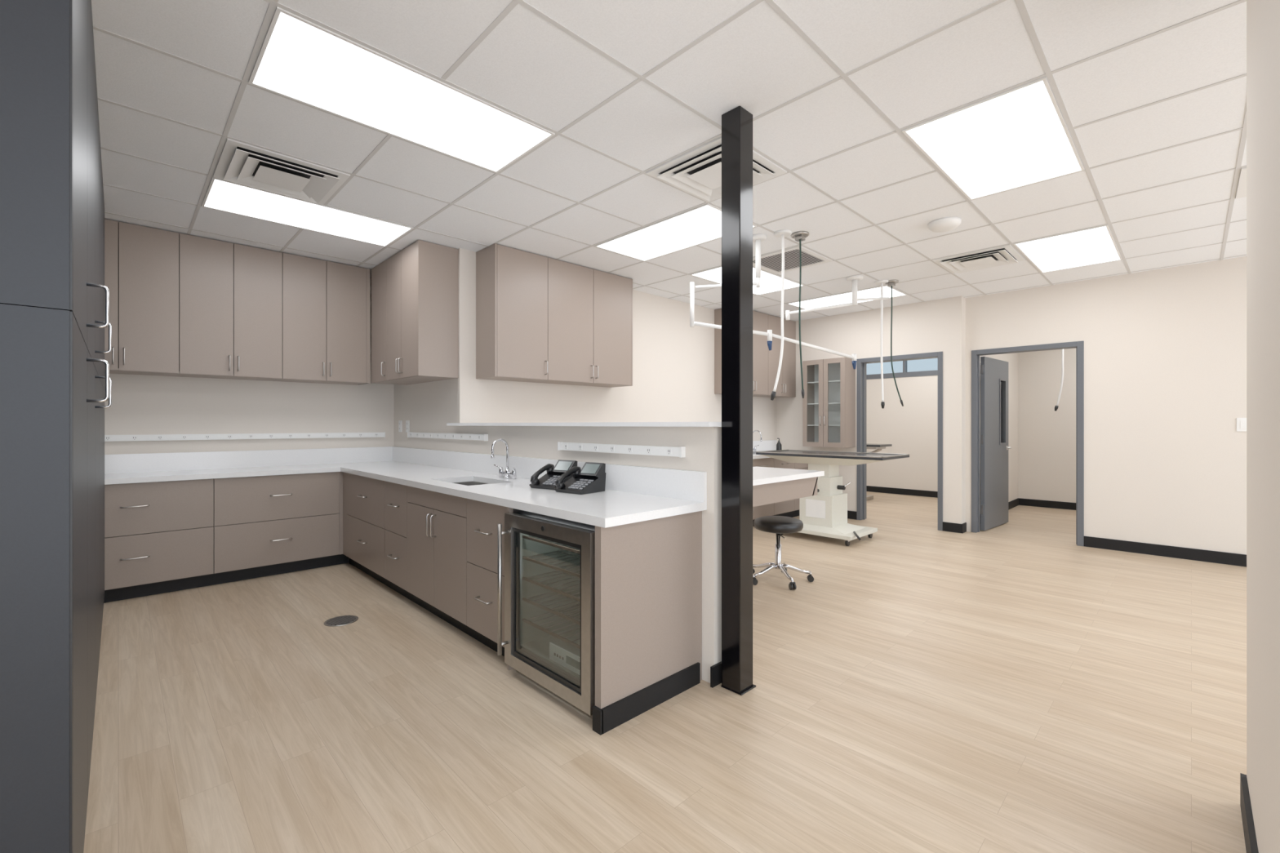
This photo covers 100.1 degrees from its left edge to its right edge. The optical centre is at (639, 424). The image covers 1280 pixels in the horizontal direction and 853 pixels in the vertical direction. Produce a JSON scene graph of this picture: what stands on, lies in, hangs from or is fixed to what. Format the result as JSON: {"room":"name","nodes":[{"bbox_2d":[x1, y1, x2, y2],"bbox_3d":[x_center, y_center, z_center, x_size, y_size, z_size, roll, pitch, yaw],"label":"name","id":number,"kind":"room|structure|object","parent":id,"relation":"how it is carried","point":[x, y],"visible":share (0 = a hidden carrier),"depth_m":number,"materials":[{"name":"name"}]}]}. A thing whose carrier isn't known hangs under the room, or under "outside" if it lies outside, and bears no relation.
{"room":"veterinary clinic","nodes":[
{"label":"veterinary clinic","id":0,"kind":"room"},
{"bbox_2d":[104,277,393,454],"bbox_3d":[-3.666,-0.117,4.888,2.940,2.835,0.120,0,0,-44],"label":"wall","id":1,"kind":"structure","parent":0,"point":[142,404],"depth_m":4.85,"materials":[{"name":"paint"}]},
{"bbox_2d":[104,218,369,385],"bbox_3d":[-3.646,-0.967,4.537,2.460,1.124,0.407,0,0,-44],"label":"upper cabinet","id":2,"kind":"object","parent":1,"relation":"attached to","point":[181,304],"visible":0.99,"depth_m":4.50,"materials":[{"name":"beige laminate"}]},
{"bbox_2d":[104,431,385,441],"bbox_3d":[-3.662,0.110,4.784,2.644,0.056,0.033,0,0,-44],"label":"outlet strip","id":3,"kind":"object","parent":1,"relation":"attached to","point":[312,435],"visible":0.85,"depth_m":4.80,"materials":[{"name":"white plastic"}]},
{"bbox_2d":[104,446,392,474],"bbox_3d":[-3.663,0.316,4.791,2.788,0.152,0.020,0,0,-44],"label":"backsplash","id":4,"kind":"structure","parent":1,"relation":"attached to","point":[149,462],"depth_m":4.82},
{"bbox_2d":[393,248,721,683],"bbox_3d":[-1.100,-0.117,4.273,0.120,2.835,4.340,0,0,-44],"label":"wall","id":5,"kind":"structure","parent":0,"point":[703,445],"depth_m":3.62,"materials":[{"name":"paint"}]},
{"bbox_2d":[398,420,402,431],"bbox_3d":[-2.521,0.020,5.639,0.010,0.120,0.076,0,0,-44],"label":"wall outlet","id":6,"kind":"object","parent":5,"relation":"attached to","point":[400,422],"visible":1,"depth_m":5.62,"materials":[{"name":"white plastic"}]},
{"bbox_2d":[405,420,409,431],"bbox_3d":[-2.382,0.020,5.495,0.010,0.120,0.076,0,0,-44],"label":"wall outlet","id":7,"kind":"object","parent":5,"relation":"attached to","point":[407,422],"visible":0.99,"depth_m":5.48,"materials":[{"name":"white plastic"}]},
{"bbox_2d":[371,240,458,385],"bbox_3d":[-2.131,-0.967,4.966,0.387,1.124,1.168,0,0,-44],"label":"upper cabinet","id":8,"kind":"object","parent":5,"relation":"attached to","point":[415,291],"visible":1,"depth_m":4.63,"materials":[{"name":"beige laminate"}]},
{"bbox_2d":[407,431,488,440],"bbox_3d":[-1.787,0.105,4.867,0.033,0.056,1.594,0,0,-44],"label":"outlet strip","id":9,"kind":"object","parent":5,"relation":"attached to","point":[427,435],"visible":1,"depth_m":4.74,"materials":[{"name":"white plastic"}]},
{"bbox_2d":[392,446,706,502],"bbox_3d":[-1.167,0.316,4.238,0.020,0.152,4.293,0,0,-44],"label":"backsplash","id":10,"kind":"structure","parent":5,"relation":"attached to","point":[687,485],"depth_m":3.21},
{"bbox_2d":[446,422,721,426],"bbox_3d":[-0.572,0.000,3.729,0.280,0.024,2.895,0,0,-44],"label":"ledge shelf","id":11,"kind":"object","parent":5,"relation":"on","point":[573,424],"visible":0.89,"depth_m":3.15,"materials":[{"name":"white stone"}]},
{"bbox_2d":[557,441,685,457],"bbox_3d":[-0.155,0.145,3.190,0.033,0.056,1.094,0,0,-44],"label":"outlet strip","id":12,"kind":"object","parent":5,"relation":"attached to","point":[680,451],"visible":1,"depth_m":3.10,"materials":[{"name":"white plastic"}]},
{"bbox_2d":[710,661,721,688],"bbox_3d":[0.244,1.250,2.878,0.164,0.100,0.494,0,0,-44],"label":"baseboard","id":13,"kind":"structure","parent":5,"relation":"attached to","point":[716,669],"depth_m":2.67,"materials":[{"name":"black rubber"}]},
{"bbox_2d":[472,251,775,440],"bbox_3d":[0.300,-0.117,6.569,5.090,2.835,0.120,0,0,-44],"label":"wall","id":14,"kind":"structure","parent":0,"point":[673,360],"depth_m":6.30,"materials":[{"name":"paint"}]},
{"bbox_2d":[475,243,632,387],"bbox_3d":[-0.755,-0.967,5.194,1.600,1.124,0.377,0,0,-44],"label":"upper cabinet","id":15,"kind":"object","parent":14,"relation":"attached to","point":[540,318],"visible":1,"depth_m":4.92,"materials":[{"name":"beige laminate"}]},
{"bbox_2d":[714,308,795,397],"bbox_3d":[1.667,-0.967,7.549,1.516,1.124,0.377,0,0,-44],"label":"upper cabinet","id":16,"kind":"object","parent":14,"relation":"attached to","point":[765,361],"visible":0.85,"depth_m":7.46,"materials":[{"name":"beige laminate"}]},
{"bbox_2d":[752,440,777,451],"bbox_3d":[1.143,0.316,7.285,2.636,0.152,0.020,0,0,-44],"label":"backsplash","id":17,"kind":"structure","parent":14,"relation":"attached to","point":[767,445],"depth_m":7.97,"materials":[{"name":"white stone"}]},
{"bbox_2d":[83,491,1246,852],"bbox_3d":[2.431,1.350,4.457,11.500,0.100,9.400,0,0,-44],"label":"floor","id":18,"kind":"structure","parent":0,"point":[1015,686],"depth_m":2.32,"materials":[{"name":"brown wood"}]},
{"bbox_2d":[0,0,111,852],"bbox_3d":[-2.708,-0.115,2.280,0.665,2.829,3.755,0,0,-44],"label":"storage cabinet","id":19,"kind":"object","parent":18,"relation":"on","point":[52,287],"visible":1,"depth_m":1.11,"materials":[{"name":"metal"}]},
{"bbox_2d":[103,471,348,603],"bbox_3d":[-3.663,0.867,4.390,2.230,0.866,0.590,0,0,-44],"label":"base cabinet","id":20,"kind":"object","parent":18,"relation":"on","point":[161,537],"visible":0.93,"depth_m":4.30,"materials":[{"name":"beige laminate"}]},
{"bbox_2d":[324,615,358,626],"bbox_3d":[-1.974,1.296,3.544,0.200,0.006,0.200,0,0,-44],"label":"floor drain","id":21,"kind":"object","parent":18,"relation":"on","point":[341,620],"visible":1,"depth_m":3.53,"materials":[{"name":"silver metal"}]},
{"bbox_2d":[342,471,702,735],"bbox_3d":[-1.239,0.867,3.831,0.687,0.866,3.779,0,0,-44],"label":"base cabinet","id":22,"kind":"object","parent":18,"relation":"on","point":[437,551],"visible":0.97,"depth_m":2.71,"materials":[{"name":"beige laminate"}]},
{"bbox_2d":[104,461,706,528],"bbox_3d":[-2.166,0.412,3.266,2.808,0.040,4.293,0,0,-44],"label":"countertop","id":23,"kind":"structure","parent":22,"relation":"on","point":[608,508],"depth_m":3.27,"materials":[{"name":"white stone"}]},
{"bbox_2d":[454,481,488,485],"bbox_3d":[-1.182,0.516,3.747,0.338,0.167,0.588,0,0,-44],"label":"undermount sink","id":24,"kind":"object","parent":23,"relation":"in","point":[466,483],"visible":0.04,"depth_m":4.03,"materials":[{"name":"silver metal"}]},
{"bbox_2d":[490,438,516,479],"bbox_3d":[-0.981,0.247,3.884,0.180,0.289,0.233,0,0,-8],"label":"faucet","id":25,"kind":"object","parent":23,"relation":"on","point":[501,472],"visible":1,"depth_m":3.89,"materials":[{"name":"silver metal"}]},
{"bbox_2d":[528,459,577,489],"bbox_3d":[-0.549,0.308,3.330,0.224,0.165,0.238,0,0,34],"label":"desk phone","id":26,"kind":"object","parent":23,"relation":"on","point":[548,481],"visible":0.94,"depth_m":3.33,"materials":[{"name":"black plastic"}]},
{"bbox_2d":[554,462,605,494],"bbox_3d":[-0.360,0.308,3.124,0.224,0.165,0.238,0,0,38],"label":"desk phone","id":27,"kind":"object","parent":23,"relation":"on","point":[591,478],"visible":1,"depth_m":3.11,"materials":[{"name":"black plastic"}]},
{"bbox_2d":[497,508,595,715],"bbox_3d":[-0.248,0.869,2.751,0.701,0.862,0.720,0,0,-44],"label":"refrigerator","id":28,"kind":"object","parent":18,"relation":"on","point":[549,562],"visible":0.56,"depth_m":2.74,"materials":[{"name":"silver metal"}]},
{"bbox_2d":[720,105,755,695],"bbox_3d":[0.488,-0.117,2.654,0.128,2.834,0.124,0,0,-44],"label":"support column","id":29,"kind":"structure","parent":18,"relation":"on","point":[737,122],"depth_m":2.61,"materials":[{"name":"black metal"}]},
{"bbox_2d":[752,449,808,526],"bbox_3d":[1.364,0.846,7.057,2.636,0.908,0.655,0,0,-44],"label":"base cabinet","id":30,"kind":"object","parent":18,"relation":"on","point":[790,508],"visible":0.21,"depth_m":7.10,"materials":[{"name":"beige laminate"}]},
{"bbox_2d":[752,430,761,451],"bbox_3d":[1.604,0.235,7.600,0.208,0.309,0.207,0,0,0],"label":"faucet","id":31,"kind":"object","parent":30,"relation":"on","point":[754,448],"visible":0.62,"depth_m":7.58,"materials":[{"name":"silver metal"}]},
{"bbox_2d":[776,438,781,450],"bbox_3d":[1.979,0.293,7.644,0.077,0.195,0.074,0,0,-44],"label":"soap bottle","id":32,"kind":"object","parent":30,"relation":"on","point":[779,444],"visible":0.75,"depth_m":7.62,"materials":[{"name":"black plastic"}]},
{"bbox_2d":[752,515,813,590],"bbox_3d":[1.137,1.041,4.479,0.555,0.516,0.534,0,0,-44],"label":"stool","id":33,"kind":"object","parent":18,"relation":"on","point":[779,525],"visible":0.93,"depth_m":4.38,"materials":[{"name":"black leather"}]},
{"bbox_2d":[752,466,824,506],"bbox_3d":[0.598,0.846,4.048,1.998,0.908,0.670,0,0,-44],"label":"desk","id":34,"kind":"object","parent":18,"relation":"on","point":[770,485],"visible":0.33,"depth_m":4.17,"materials":[{"name":"white stone"}]},
{"bbox_2d":[755,449,909,546],"bbox_3d":[2.191,0.816,6.260,0.830,0.966,1.520,0,0,-44],"label":"exam table","id":35,"kind":"object","parent":18,"relation":"on","point":[824,513],"visible":0.79,"depth_m":6.06,"materials":[{"name":"white metal"}]},
{"bbox_2d":[866,443,892,500],"bbox_3d":[3.641,0.818,9.309,0.600,0.965,1.230,0,0,-44],"label":"exam table","id":36,"kind":"object","parent":18,"relation":"on","point":[879,446],"visible":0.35,"depth_m":8.92,"materials":[{"name":"silver metal"}]},
{"bbox_2d":[91,0,1246,321],"bbox_3d":[2.431,-1.585,4.457,11.500,0.100,9.400,0,0,-44],"label":"ceiling","id":37,"kind":"structure","parent":0,"point":[527,65],"depth_m":2.73,"materials":[{"name":"tile"}]},
{"bbox_2d":[213,137,350,204],"bbox_3d":[-2.204,-1.520,3.297,0.602,0.029,0.604,0,0,-44],"label":"ceiling vent","id":38,"kind":"object","parent":37,"relation":"in","point":[239,162],"visible":1,"depth_m":3.25,"materials":[{"name":"white metal"}]},
{"bbox_2d":[201,177,413,246],"bbox_3d":[-2.418,-1.531,3.968,1.232,0.008,0.606,0,0,-44],"label":"ceiling light panel","id":39,"kind":"object","parent":37,"relation":"in","point":[223,195],"depth_m":3.89,"materials":[{"name":"white plastic"}]},
{"bbox_2d":[248,6,555,173],"bbox_3d":[-1.100,-1.531,2.613,1.232,0.008,0.606,0,0,-44],"label":"ceiling light panel","id":40,"kind":"object","parent":37,"relation":"in","point":[300,60],"depth_m":2.50,"materials":[{"name":"white plastic"}]},
{"bbox_2d":[93,0,1246,316],"bbox_3d":[2.396,-1.533,4.423,11.324,0.003,9.000,0,0,-44],"label":"grid","id":41,"kind":"object","parent":37,"relation":"attached to","point":[273,3],"visible":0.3,"depth_m":2.87,"materials":[{"name":"paint"}]},
{"bbox_2d":[594,203,756,261],"bbox_3d":[0.256,-1.531,4.371,0.604,0.008,1.236,0,0,-44],"label":"ceiling light panel","id":42,"kind":"object","parent":37,"relation":"in","point":[700,224],"depth_m":4.34,"materials":[{"name":"white plastic"}]},
{"bbox_2d":[646,136,786,202],"bbox_3d":[0.465,-1.520,3.256,0.602,0.029,0.604,0,0,-44],"label":"ceiling vent","id":43,"kind":"object","parent":37,"relation":"in","point":[697,172],"visible":0.78,"depth_m":3.22,"materials":[{"name":"white metal"}]},
{"bbox_2d":[689,266,804,295],"bbox_3d":[1.162,-1.531,5.691,1.232,0.008,0.606,0,0,-44],"label":"ceiling light panel","id":44,"kind":"object","parent":37,"relation":"in","point":[769,282],"depth_m":5.70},
{"bbox_2d":[689,233,857,368],"bbox_3d":[1.289,-1.041,4.918,1.842,0.987,0.621,0,0,-44],"label":"lamp","id":45,"kind":"object","parent":37,"relation":"hanging from","point":[758,237],"depth_m":4.49,"materials":[{"name":"white metal"}]},
{"bbox_2d":[770,229,791,400],"bbox_3d":[1.140,-0.862,4.291,0.142,1.345,0.142,0,0,-44],"label":"hose","id":46,"kind":"object","parent":37,"relation":"hanging from","point":[782,233],"depth_m":4.28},
{"bbox_2d":[752,245,832,274],"bbox_3d":[1.376,-1.528,5.021,0.602,0.011,0.604,0,0,-44],"label":"ceiling vent","id":47,"kind":"object","parent":37,"relation":"in","point":[771,262],"visible":0.8,"depth_m":5.00,"materials":[{"name":"white metal"}]},
{"bbox_2d":[791,231,808,398],"bbox_3d":[1.291,-0.872,4.324,0.140,1.325,0.140,0,0,-44],"label":"air hose","id":48,"kind":"object","parent":37,"relation":"hanging from","point":[799,236],"depth_m":4.32,"materials":[{"name":"rubber"}]},
{"bbox_2d":[786,284,906,309],"bbox_3d":[2.507,-1.531,6.560,0.604,0.008,1.236,0,0,-44],"label":"ceiling light panel","id":49,"kind":"object","parent":37,"relation":"in","point":[874,292],"depth_m":6.47,"materials":[{"name":"white plastic"}]},
{"bbox_2d":[875,280,888,408],"bbox_3d":[2.598,-0.852,5.763,0.140,1.365,0.140,0,0,-44],"label":"hose","id":50,"kind":"object","parent":37,"relation":"hanging from","point":[881,282],"depth_m":5.76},
{"bbox_2d":[886,280,903,406],"bbox_3d":[2.717,-0.863,5.758,0.165,1.343,0.162,0,0,-44],"label":"air hose","id":51,"kind":"object","parent":37,"relation":"hanging from","point":[891,283],"depth_m":5.75,"materials":[{"name":"rubber"}]},
{"bbox_2d":[927,217,961,232],"bbox_3d":[2.313,-1.510,4.077,0.224,0.050,0.224,0,0,-44],"label":"smoke detector","id":52,"kind":"object","parent":37,"relation":"attached to","point":[946,224],"visible":1,"depth_m":4.02,"materials":[{"name":"white plastic"}]},
{"bbox_2d":[933,244,1025,273],"bbox_3d":[3.155,-1.520,4.993,0.602,0.029,0.604,0,0,-44],"label":"ceiling vent","id":53,"kind":"object","parent":37,"relation":"in","point":[1006,254],"visible":1,"depth_m":4.95,"materials":[{"name":"white metal"}]},
{"bbox_2d":[902,76,1084,199],"bbox_3d":[2.018,-1.531,3.009,1.232,0.008,0.606,0,0,-44],"label":"ceiling light panel","id":54,"kind":"object","parent":37,"relation":"in","point":[1020,136],"depth_m":2.91,"materials":[{"name":"white plastic"}]},
{"bbox_2d":[1013,224,1122,272],"bbox_3d":[3.819,-1.531,4.761,1.232,0.008,0.606,0,0,-44],"label":"ceiling light panel","id":55,"kind":"object","parent":37,"relation":"in","point":[1095,245],"depth_m":4.69,"materials":[{"name":"white plastic"}]},
{"bbox_2d":[1235,166,1246,198],"bbox_3d":[4.022,-1.528,3.200,0.602,0.011,0.604,0,0,-44],"label":"ceiling vent","id":56,"kind":"object","parent":37,"relation":"in","point":[1242,187],"visible":0.08,"depth_m":3.42,"materials":[{"name":"white metal"}]},
{"bbox_2d":[786,275,888,319],"bbox_3d":[2.122,-1.327,5.767,0.827,0.414,0.773,0,0,-44],"label":"lamp","id":57,"kind":"object","parent":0,"point":[855,279],"depth_m":5.62,"materials":[{"name":"white metal"}]},
{"bbox_2d":[775,295,965,524],"bbox_3d":[3.018,-0.117,7.367,0.160,2.835,2.526,0,0,-44],"label":"wall","id":58,"kind":"structure","parent":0,"point":[936,325],"depth_m":6.86,"materials":[{"name":"beige paint"}]},
{"bbox_2d":[802,357,855,447],"bbox_3d":[2.601,-0.290,7.422,0.357,1.200,0.615,0,0,-44],"label":"upper cabinet","id":59,"kind":"object","parent":58,"relation":"attached to","point":[828,402],"visible":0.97,"depth_m":7.37,"materials":[{"name":"beige laminate"}]},
{"bbox_2d":[847,510,857,519],"bbox_3d":[2.745,1.245,7.524,0.014,0.110,0.600,0,0,-44],"label":"baseboard","id":60,"kind":"structure","parent":58,"relation":"attached to","point":[851,514],"depth_m":7.34,"materials":[{"name":"black rubber"}]},
{"bbox_2d":[857,351,942,530],"bbox_3d":[3.388,0.205,6.987,0.190,2.190,1.061,0,0,-44],"label":"door frame","id":61,"kind":"structure","parent":58,"relation":"attached to","point":[861,362],"depth_m":7.26,"materials":[{"name":"grey paint"}]},
{"bbox_2d":[942,521,963,533],"bbox_3d":[3.771,1.245,6.469,0.014,0.110,0.217,0,0,-44],"label":"baseboard","id":62,"kind":"structure","parent":58,"relation":"attached to","point":[947,526],"depth_m":6.46,"materials":[{"name":"black rubber"}]},
{"bbox_2d":[962,522,966,533],"bbox_3d":[3.899,1.245,6.452,0.146,0.110,0.014,0,0,-44],"label":"baseboard","id":63,"kind":"structure","parent":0,"point":[965,523],"depth_m":6.46,"materials":[{"name":"black rubber"}]},
{"bbox_2d":[866,347,1075,502],"bbox_3d":[5.895,-0.117,8.941,0.120,2.835,6.600,0,0,-44],"label":"wall","id":64,"kind":"structure","parent":0,"point":[1046,437],"depth_m":8.62,"materials":[{"name":"paint"}]},
{"bbox_2d":[866,358,937,379],"bbox_3d":[4.908,-1.085,9.935,0.110,0.430,1.800,0,0,-44],"label":"window","id":65,"kind":"structure","parent":64,"relation":"in","point":[920,367],"depth_m":9.90,"materials":[{"name":"clear glass"}]},
{"bbox_2d":[866,485,937,497],"bbox_3d":[4.847,1.245,9.924,0.014,0.110,3.330,0,0,-44],"label":"baseboard","id":66,"kind":"structure","parent":64,"relation":"attached to","point":[868,488],"depth_m":9.91,"materials":[{"name":"black rubber"}]},
{"bbox_2d":[1018,497,1075,510],"bbox_3d":[7.078,1.245,7.629,0.014,0.110,2.830,0,0,-44],"label":"baseboard","id":67,"kind":"structure","parent":64,"relation":"attached to","point":[1027,502],"depth_m":8.36,"materials":[{"name":"black rubber"}]},
{"bbox_2d":[979,352,1017,514],"bbox_3d":[5.015,-0.117,7.681,2.900,2.835,0.120,0,0,-44],"label":"wall","id":68,"kind":"structure","parent":0,"point":[1012,358],"depth_m":8.35,"materials":[{"name":"beige paint"}]},
{"bbox_2d":[979,497,1018,523],"bbox_3d":[5.056,1.245,7.628,2.886,0.110,0.014,0,0,-44],"label":"baseboard","id":69,"kind":"structure","parent":68,"relation":"attached to","point":[1015,503],"depth_m":8.35,"materials":[{"name":"black rubber"}]},
{"bbox_2d":[1054,349,1063,411],"bbox_3d":[5.737,-0.857,7.289,0.152,1.354,0.151,0,0,-44],"label":"hose","id":70,"kind":"object","parent":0,"point":[1056,406],"depth_m":7.28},
{"bbox_2d":[965,256,1246,555],"bbox_3d":[5.747,-0.117,4.762,0.120,2.835,5.014,0,0,-44],"label":"wall","id":71,"kind":"structure","parent":0,"point":[1165,349],"depth_m":5.33,"materials":[{"name":"beige paint"}]},
{"bbox_2d":[980,356,1011,530],"bbox_3d":[4.514,0.233,6.779,0.912,2.110,0.157,0,0,-44],"label":"door","id":72,"kind":"structure","parent":71,"relation":"in","point":[994,447],"depth_m":6.71,"materials":[{"name":"grey paint"}]},
{"bbox_2d":[971,341,1084,546],"bbox_3d":[4.410,0.205,6.137,0.150,2.190,1.050,0,0,-44],"label":"door frame","id":73,"kind":"structure","parent":71,"relation":"attached to","point":[1079,345],"depth_m":5.98,"materials":[{"name":"grey paint"}]},
{"bbox_2d":[1084,536,1246,567],"bbox_3d":[6.053,1.245,4.352,0.014,0.110,3.800,0,0,-44],"label":"baseboard","id":74,"kind":"structure","parent":71,"relation":"attached to","point":[1208,556],"depth_m":5.25,"materials":[{"name":"black rubber"}]},
{"bbox_2d":[1236,417,1246,431],"bbox_3d":[5.515,0.003,4.903,0.013,0.125,0.080,0,0,-44],"label":"light switch","id":75,"kind":"object","parent":71,"relation":"attached to","point":[1241,422],"visible":0.82,"depth_m":4.91,"materials":[{"name":"white plastic"}]},
{"bbox_2d":[1246,0,1279,852],"bbox_3d":[2.697,-0.117,0.440,0.980,2.835,2.870,0,0,-44],"label":"wall","id":76,"kind":"structure","parent":0,"point":[1263,16],"depth_m":1.39,"materials":[{"name":"paint"}]},
{"bbox_2d":[1240,773,1258,852],"bbox_3d":[2.697,1.245,0.450,0.994,0.110,2.884,0,0,-44],"label":"baseboard","id":77,"kind":"structure","parent":76,"relation":"attached to","point":[1251,842],"depth_m":1.66,"materials":[{"name":"black rubber"}]}
]}

